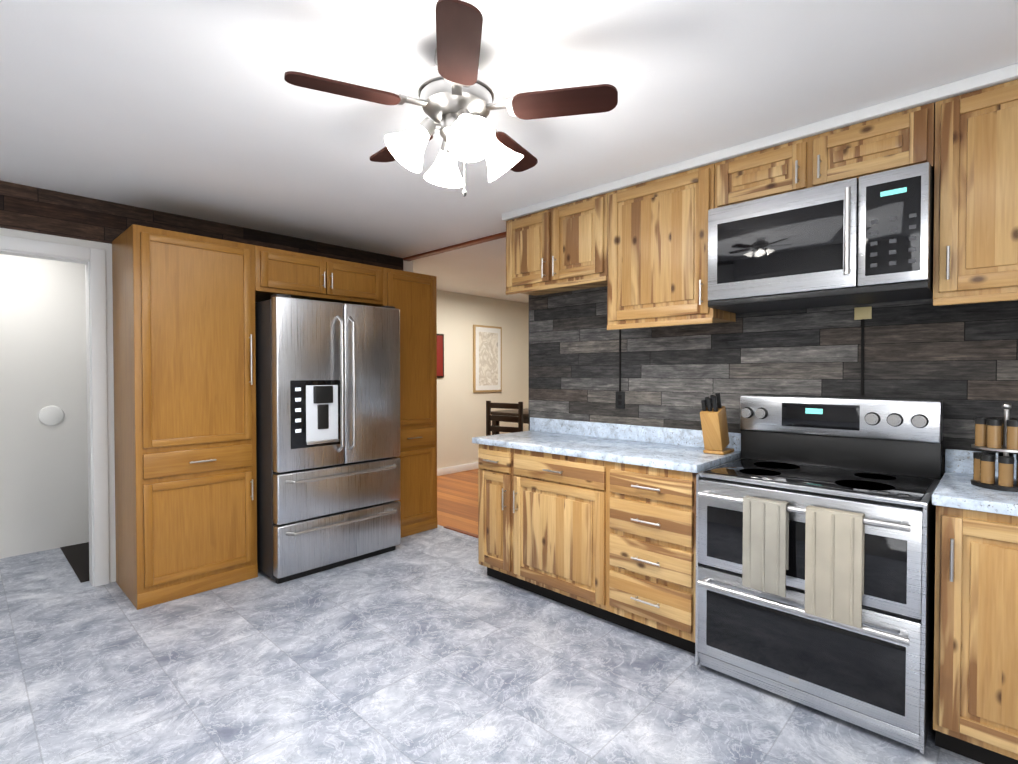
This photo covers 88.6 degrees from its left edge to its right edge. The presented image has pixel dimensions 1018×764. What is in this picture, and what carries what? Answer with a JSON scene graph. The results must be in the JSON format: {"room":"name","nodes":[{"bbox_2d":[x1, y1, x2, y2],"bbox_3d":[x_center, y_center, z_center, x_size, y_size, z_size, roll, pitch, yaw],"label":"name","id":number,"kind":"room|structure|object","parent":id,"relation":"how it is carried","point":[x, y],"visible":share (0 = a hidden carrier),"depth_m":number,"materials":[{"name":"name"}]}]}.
{"room":"kitchen","nodes":[
{"label":"kitchen","id":0,"kind":"room"},
{"bbox_2d":[0,254,88,558],"bbox_3d":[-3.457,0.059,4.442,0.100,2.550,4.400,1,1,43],"label":"door","id":1,"kind":"structure","parent":0,"point":[43,472],"depth_m":4.12,"materials":[{"name":"white paint"}]},
{"bbox_2d":[38,406,63,425],"bbox_3d":[-3.647,0.269,4.157,0.018,0.160,0.160,1,1,43],"label":"thermostat","id":2,"kind":"object","parent":1,"relation":"attached to","point":[50,415],"visible":1,"depth_m":4.15,"materials":[{"name":"white plastic"}]},
{"bbox_2d":[0,228,412,582],"bbox_3d":[-2.912,0.077,3.330,0.120,2.550,5.530,1,1,43],"label":"wall","id":3,"kind":"structure","parent":0,"point":[407,265],"depth_m":3.49,"materials":[{"name":"white paint"}]},
{"bbox_2d":[0,235,109,586],"bbox_3d":[-3.060,0.242,3.160,0.140,2.225,0.985,1,1,43],"label":"trim","id":4,"kind":"structure","parent":3,"relation":"attached to","point":[93,260],"depth_m":3.43,"materials":[{"name":"white"}]},
{"bbox_2d":[0,181,402,270],"bbox_3d":[-2.907,-1.059,3.218,0.014,0.275,5.400,1,1,43],"label":"wall","id":5,"kind":"structure","parent":3,"relation":"attached to","point":[35,210],"depth_m":3.47,"materials":[{"name":"brown wood"}]},
{"bbox_2d":[403,232,505,260],"bbox_3d":[-0.406,-1.207,4.603,1.710,0.022,0.070,1,1,43],"label":"trim","id":6,"kind":"structure","parent":3,"relation":"attached to","point":[462,245],"depth_m":4.64,"materials":[{"name":"brown"}]},
{"bbox_2d":[437,290,528,468],"bbox_3d":[-0.775,0.011,7.431,0.100,2.550,3.370,1,1,43],"label":"wall","id":7,"kind":"structure","parent":0,"point":[461,414],"depth_m":7.57,"materials":[{"name":"beige paint"}]},
{"bbox_2d":[437,334,443,377],"bbox_3d":[-0.958,-0.359,7.137,0.028,0.600,0.160,1,1,43],"label":"picture","id":8,"kind":"object","parent":7,"relation":"attached to","point":[440,355],"visible":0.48,"depth_m":7.14,"materials":[{"name":"red wood"}]},
{"bbox_2d":[437,462,478,475],"bbox_3d":[-0.734,1.236,7.412,0.014,0.100,3.370,1,1,43],"label":"baseboard","id":9,"kind":"structure","parent":7,"relation":"attached to","point":[455,469],"depth_m":7.40,"materials":[{"name":"white wood"}]},
{"bbox_2d":[473,325,501,391],"bbox_3d":[-0.318,-0.345,7.812,0.035,0.990,0.580,1,1,43],"label":"picture","id":10,"kind":"object","parent":7,"relation":"attached to","point":[487,358],"visible":0.98,"depth_m":7.78,"materials":[{"name":"beige paper"}]},
{"bbox_2d":[0,469,982,763],"bbox_3d":[0.383,1.395,2.560,8.300,0.060,8.900,1,1,43],"label":"floor","id":11,"kind":"structure","parent":0,"point":[438,645],"depth_m":2.39,"materials":[{"name":"tile"}]},
{"bbox_2d":[60,542,88,582],"bbox_3d":[-3.090,1.337,4.013,1.010,0.008,0.450,1,1,43],"label":"rug","id":12,"kind":"object","parent":11,"relation":"on","point":[77,556],"visible":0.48,"depth_m":3.94,"materials":[{"name":"black fabric"}]},
{"bbox_2d":[112,224,436,609],"bbox_3d":[-1.631,0.197,4.097,0.654,2.285,2.272,1,1,43],"label":"pantry unit","id":13,"kind":"object","parent":11,"relation":"on","point":[184,351],"visible":0.73,"depth_m":3.37,"materials":[{"name":"brown wood"}]},
{"bbox_2d":[255,294,400,583],"bbox_3d":[-1.467,0.373,4.034,0.902,1.935,0.970,1,1,43],"label":"fridge","id":14,"kind":"object","parent":11,"relation":"on","point":[328,428],"visible":1,"depth_m":3.66,"materials":[{"name":"silver metal"}]},
{"bbox_2d":[444,526,477,537],"bbox_3d":[-0.209,1.331,4.431,1.030,0.008,0.050,1,1,43],"label":"threshold","id":15,"kind":"object","parent":11,"relation":"on","point":[462,531],"depth_m":4.62,"materials":[{"name":"brown wood"}]},
{"bbox_2d":[472,441,499,579],"bbox_3d":[0.135,0.883,3.643,0.401,0.929,0.614,1,1,43],"label":"base cabinet","id":16,"kind":"object","parent":11,"relation":"on","point":[488,455],"depth_m":3.48,"materials":[{"name":"brown wood"}]},
{"bbox_2d":[486,401,522,435],"bbox_3d":[0.058,0.760,5.952,0.470,1.100,0.475,1,1,31],"label":"dining chair","id":17,"kind":"object","parent":11,"relation":"on","point":[490,417],"visible":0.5,"depth_m":5.75,"materials":[{"name":"brown wood"}]},
{"bbox_2d":[491,408,528,434],"bbox_3d":[0.352,0.837,6.745,0.900,0.920,0.900,1,1,43],"label":"dining table","id":18,"kind":"object","parent":11,"relation":"on","point":[513,412],"visible":0.19,"depth_m":6.58,"materials":[{"name":"brown wood"}]},
{"bbox_2d":[500,445,591,614],"bbox_3d":[0.457,0.888,3.339,0.786,0.929,0.614,1,1,43],"label":"base cabinet","id":19,"kind":"object","parent":11,"relation":"on","point":[546,498],"depth_m":3.14,"materials":[{"name":"brown wood"}]},
{"bbox_2d":[592,457,697,653],"bbox_3d":[0.897,0.894,2.925,0.571,0.929,0.614,1,1,43],"label":"base cabinet","id":20,"kind":"object","parent":11,"relation":"on","point":[597,519],"depth_m":2.69,"materials":[{"name":"brown wood"}]},
{"bbox_2d":[472,429,740,472],"bbox_3d":[0.534,0.403,3.251,1.580,0.040,0.625,1,1,43],"label":"countertop","id":21,"kind":"structure","parent":20,"relation":"on","point":[642,452],"depth_m":3.03,"materials":[{"name":"grey stone"}]},
{"bbox_2d":[700,393,733,454],"bbox_3d":[1.133,0.223,2.848,0.110,0.332,0.234,1,1,43],"label":"knife block","id":22,"kind":"object","parent":21,"relation":"on","point":[713,417],"visible":1,"depth_m":2.79,"materials":[{"name":"brown wood"}]},
{"bbox_2d":[695,395,942,753],"bbox_3d":[1.383,0.725,2.370,0.850,1.285,0.738,1,1,43],"label":"range","id":23,"kind":"object","parent":11,"relation":"on","point":[815,547],"visible":1,"depth_m":2.17,"materials":[{"name":"silver metal"}]},
{"bbox_2d":[742,496,788,596],"bbox_3d":[1.075,0.684,2.188,0.170,0.382,0.051,1,1,43],"label":"towel","id":24,"kind":"object","parent":23,"relation":"hanging from","point":[765,558],"depth_m":2.17,"materials":[{"name":"beige fabric"}]},
{"bbox_2d":[805,505,864,627],"bbox_3d":[1.257,0.707,2.017,0.190,0.422,0.051,1,1,43],"label":"towel","id":25,"kind":"object","parent":23,"relation":"hanging from","point":[834,538],"depth_m":2.00,"materials":[{"name":"beige fabric"}]},
{"bbox_2d":[932,449,1017,763],"bbox_3d":[2.147,0.843,1.720,1.135,1.070,0.649,1,1,43],"label":"base cabinet","id":26,"kind":"object","parent":11,"relation":"on","point":[975,700],"visible":1,"depth_m":1.83,"materials":[{"name":"brown wood"}]},
{"bbox_2d":[971,403,1017,491],"bbox_3d":[1.906,0.241,1.999,0.200,0.324,0.200,1,1,43],"label":"spice rack","id":27,"kind":"object","parent":26,"relation":"on","point":[1000,434],"visible":1,"depth_m":1.98,"materials":[{"name":"silver metal"}]},
{"bbox_2d":[0,0,1017,302],"bbox_3d":[0.383,-1.195,2.518,8.300,0.020,8.900,1,1,43],"label":"ceiling","id":28,"kind":"structure","parent":0,"point":[198,108],"depth_m":2.11,"materials":[{"name":"white paint"}]},
{"bbox_2d":[284,0,617,196],"bbox_3d":[-0.206,-0.919,1.897,1.060,0.509,1.087,1,1,43],"label":"ceiling fan","id":29,"kind":"object","parent":28,"relation":"hanging from","point":[455,100],"visible":1,"depth_m":1.76,"materials":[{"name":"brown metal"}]},
{"bbox_2d":[502,63,1017,220],"bbox_3d":[1.173,-1.163,2.613,3.320,0.046,0.050,1,1,43],"label":"trim","id":30,"kind":"structure","parent":28,"relation":"attached to","point":[970,84],"depth_m":2.42,"materials":[{"name":"white wood"}]},
{"bbox_2d":[530,417,740,448],"bbox_3d":[0.741,0.331,3.469,1.580,0.102,0.022,1,1,43],"label":"backsplash","id":31,"kind":"structure","parent":0,"relation":"attached to","point":[666,436],"depth_m":3.41,"materials":[{"name":"grey stone"}]},
{"bbox_3d":[2.153,0.094,2.265,5.350,2.550,0.130,1,1,43],"label":"wall","id":32,"kind":"structure","parent":0,"visible":0},
{"bbox_2d":[506,193,605,295],"bbox_3d":[0.390,-0.902,3.562,0.846,0.500,0.339,1,1,43],"label":"upper cabinet","id":33,"kind":"object","parent":32,"relation":"attached to","point":[562,248],"depth_m":3.41,"materials":[{"name":"brown wood"}]},
{"bbox_2d":[602,164,735,329],"bbox_3d":[0.935,-0.743,3.050,0.646,0.800,0.339,1,1,43],"label":"upper cabinet","id":34,"kind":"object","parent":32,"relation":"attached to","point":[640,251],"depth_m":2.91,"materials":[{"name":"brown wood"}]},
{"bbox_2d":[529,286,1017,476],"bbox_3d":[1.594,-0.122,2.689,3.950,1.170,0.014,1,1,43],"label":"backsplash","id":35,"kind":"structure","parent":32,"relation":"attached to","point":[960,362],"depth_m":2.84,"materials":[{"name":"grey wood"}]},
{"bbox_2d":[615,329,624,408],"bbox_3d":[0.740,-0.217,3.474,0.070,0.787,0.013,1,1,43],"label":"outlet","id":36,"kind":"object","parent":35,"relation":"attached to","point":[620,395],"depth_m":3.47,"materials":[{"name":"black plastic"}]},
{"bbox_2d":[854,306,871,394],"bbox_3d":[1.726,-0.151,2.544,0.070,0.430,0.013,1,1,43],"label":"outlet","id":37,"kind":"object","parent":35,"relation":"attached to","point":[861,313],"depth_m":2.54,"materials":[{"name":"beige plastic"}]},
{"bbox_2d":[714,101,937,207],"bbox_3d":[1.495,-1.007,2.518,0.886,0.255,0.339,1,1,43],"label":"upper cabinet","id":38,"kind":"object","parent":32,"relation":"attached to","point":[909,137],"depth_m":2.33,"materials":[{"name":"brown wood"}]},
{"bbox_2d":[708,162,933,313],"bbox_3d":[1.452,-0.626,2.478,0.878,0.493,0.466,1,1,43],"label":"over-the-range microwave","id":39,"kind":"object","parent":38,"relation":"attached to","point":[867,239],"visible":1,"depth_m":2.29,"materials":[{"name":"silver metal"}]},
{"bbox_2d":[932,79,1017,305],"bbox_3d":[2.144,-0.730,1.910,0.890,0.790,0.339,1,1,43],"label":"upper cabinet","id":40,"kind":"object","parent":32,"relation":"attached to","point":[975,246],"depth_m":2.01,"materials":[{"name":"brown wood"}]}
]}

